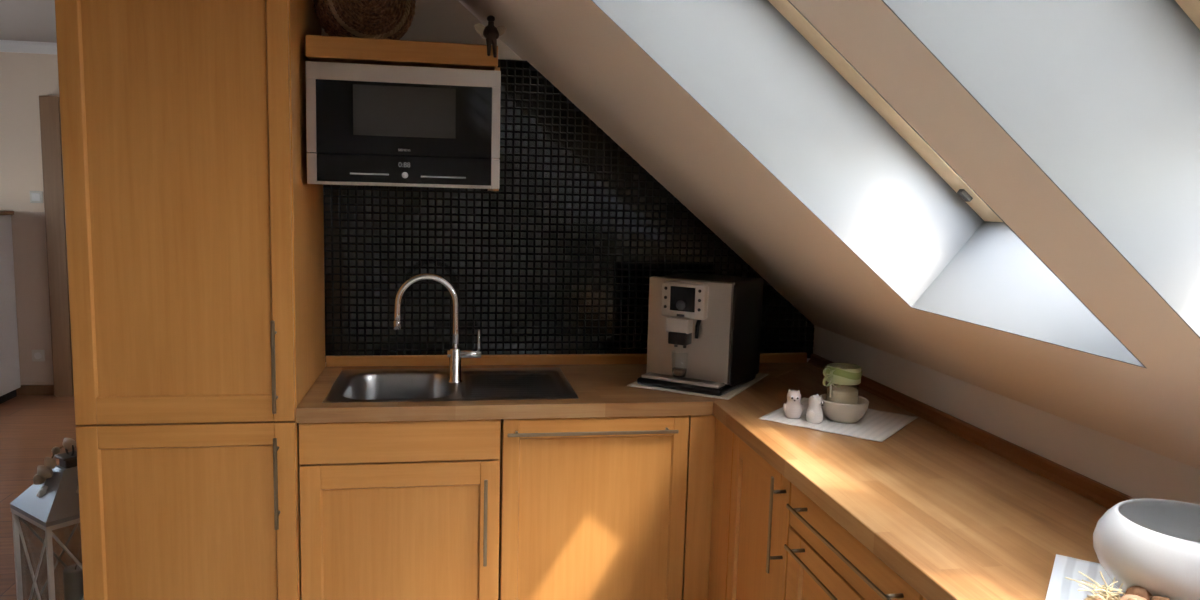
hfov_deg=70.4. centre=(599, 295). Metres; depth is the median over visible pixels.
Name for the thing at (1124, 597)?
pod
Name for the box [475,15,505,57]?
figurine
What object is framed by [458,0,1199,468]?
sloped ceiling
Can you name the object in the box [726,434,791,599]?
base cabinet
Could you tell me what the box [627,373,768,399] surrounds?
placemat
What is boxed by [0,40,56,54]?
trim
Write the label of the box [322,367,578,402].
sink
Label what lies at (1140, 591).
pod
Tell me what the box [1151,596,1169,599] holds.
pod
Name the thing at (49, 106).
door
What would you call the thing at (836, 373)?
candle jar
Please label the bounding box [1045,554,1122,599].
napkin
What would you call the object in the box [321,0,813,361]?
wall
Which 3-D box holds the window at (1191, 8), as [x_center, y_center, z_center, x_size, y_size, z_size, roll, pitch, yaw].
[0.705,-0.476,0.731,1.064,0.896,0.742,0,7,-10]
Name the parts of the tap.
spout, lever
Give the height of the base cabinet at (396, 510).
0.854 m
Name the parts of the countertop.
upstand strip, upstand strip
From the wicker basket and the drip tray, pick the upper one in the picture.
the wicker basket
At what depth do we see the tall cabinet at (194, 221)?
2.40 m
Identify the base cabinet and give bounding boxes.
[299,419,500,599]
[499,415,733,599]
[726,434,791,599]
[784,484,922,599]
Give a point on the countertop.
(951, 516)
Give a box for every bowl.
[820,393,868,422]
[1084,596,1114,599]
[1093,499,1199,599]
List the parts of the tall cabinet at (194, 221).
door, door, handle, handle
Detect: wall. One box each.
[0,52,58,384]
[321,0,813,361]
[813,325,1199,504]
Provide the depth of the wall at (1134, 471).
2.11 m
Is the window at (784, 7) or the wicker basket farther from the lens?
the wicker basket
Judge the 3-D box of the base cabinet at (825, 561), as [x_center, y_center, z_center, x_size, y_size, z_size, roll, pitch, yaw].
[0.772,0.917,1.923,0.600,0.854,0.600,0,7,-10]
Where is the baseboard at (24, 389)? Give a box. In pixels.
[16,385,53,394]
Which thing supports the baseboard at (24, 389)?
attached to the wall at (24, 77)
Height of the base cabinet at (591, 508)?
0.854 m
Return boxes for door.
[39,96,73,396]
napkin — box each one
[759,397,917,441]
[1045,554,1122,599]
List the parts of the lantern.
post, frame, post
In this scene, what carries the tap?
on the countertop
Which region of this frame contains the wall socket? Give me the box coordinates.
[31,350,44,361]
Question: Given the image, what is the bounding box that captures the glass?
[672,367,686,376]
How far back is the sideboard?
5.90 m
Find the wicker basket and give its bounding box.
[313,0,415,39]
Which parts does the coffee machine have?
coffee spout, control panel, panel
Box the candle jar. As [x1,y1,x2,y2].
[823,363,861,403]
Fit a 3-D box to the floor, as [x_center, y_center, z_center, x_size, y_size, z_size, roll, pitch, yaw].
[-1.563,1.296,2.245,5.800,0.100,8.900,0,7,-10]
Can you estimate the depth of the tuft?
1.31 m
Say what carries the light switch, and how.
attached to the wall at (24, 77)
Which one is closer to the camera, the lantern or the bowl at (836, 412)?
the bowl at (836, 412)
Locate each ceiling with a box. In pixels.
[0,0,56,42]
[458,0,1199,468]
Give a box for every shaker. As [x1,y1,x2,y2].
[783,390,802,418]
[806,394,823,423]
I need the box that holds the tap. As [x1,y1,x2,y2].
[393,273,480,383]
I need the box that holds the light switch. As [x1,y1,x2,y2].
[30,191,43,202]
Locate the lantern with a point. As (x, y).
(53, 504)
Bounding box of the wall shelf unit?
[305,35,499,190]
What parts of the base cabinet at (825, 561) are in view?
handle, drawer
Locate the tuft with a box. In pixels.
[1065,571,1136,599]
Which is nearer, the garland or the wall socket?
the garland
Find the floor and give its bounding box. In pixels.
[0,395,81,599]
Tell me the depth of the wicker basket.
2.65 m
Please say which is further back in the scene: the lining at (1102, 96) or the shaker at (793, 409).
the shaker at (793, 409)
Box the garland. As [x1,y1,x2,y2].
[33,438,75,484]
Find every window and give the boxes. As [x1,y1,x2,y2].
[768,0,1002,221]
[1175,0,1199,29]
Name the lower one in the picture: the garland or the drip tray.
the garland
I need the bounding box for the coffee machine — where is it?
[637,272,762,395]
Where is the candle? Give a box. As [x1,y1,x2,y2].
[63,564,83,599]
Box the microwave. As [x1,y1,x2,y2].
[305,61,500,188]
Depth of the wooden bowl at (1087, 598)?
1.32 m
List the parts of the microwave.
door, control panel, knob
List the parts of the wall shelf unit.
panel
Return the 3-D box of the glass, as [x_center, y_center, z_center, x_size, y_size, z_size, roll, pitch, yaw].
[0.267,0.230,2.855,0.058,0.088,0.058,0,7,-10]
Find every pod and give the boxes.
[1119,594,1146,599]
[1125,586,1152,599]
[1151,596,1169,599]
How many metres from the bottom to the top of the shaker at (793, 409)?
0.083 m
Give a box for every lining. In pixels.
[591,0,1145,367]
[882,0,1199,337]
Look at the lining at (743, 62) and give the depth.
2.02 m
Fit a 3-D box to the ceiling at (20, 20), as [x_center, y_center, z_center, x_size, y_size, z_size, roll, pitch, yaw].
[-2.495,-1.270,1.761,3.770,0.120,8.900,0,7,-10]
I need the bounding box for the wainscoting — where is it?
[11,211,52,382]
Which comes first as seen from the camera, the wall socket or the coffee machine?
the coffee machine
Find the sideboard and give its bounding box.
[0,210,20,403]
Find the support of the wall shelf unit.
attached to the wall at (562, 258)
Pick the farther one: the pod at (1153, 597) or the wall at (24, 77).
the wall at (24, 77)
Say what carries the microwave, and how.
in the wall shelf unit
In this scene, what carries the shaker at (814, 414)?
on the napkin at (875, 425)
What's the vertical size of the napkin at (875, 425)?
0.004 m
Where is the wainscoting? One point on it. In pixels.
(28, 228)
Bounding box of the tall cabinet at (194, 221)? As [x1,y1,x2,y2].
[55,0,325,599]
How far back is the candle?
2.85 m
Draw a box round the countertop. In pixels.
[296,353,1134,599]
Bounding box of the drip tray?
[642,372,724,388]
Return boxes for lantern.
[10,445,83,599]
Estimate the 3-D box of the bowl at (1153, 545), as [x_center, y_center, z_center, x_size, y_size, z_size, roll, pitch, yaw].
[0.924,0.431,1.344,0.257,0.157,0.257,0,7,-10]

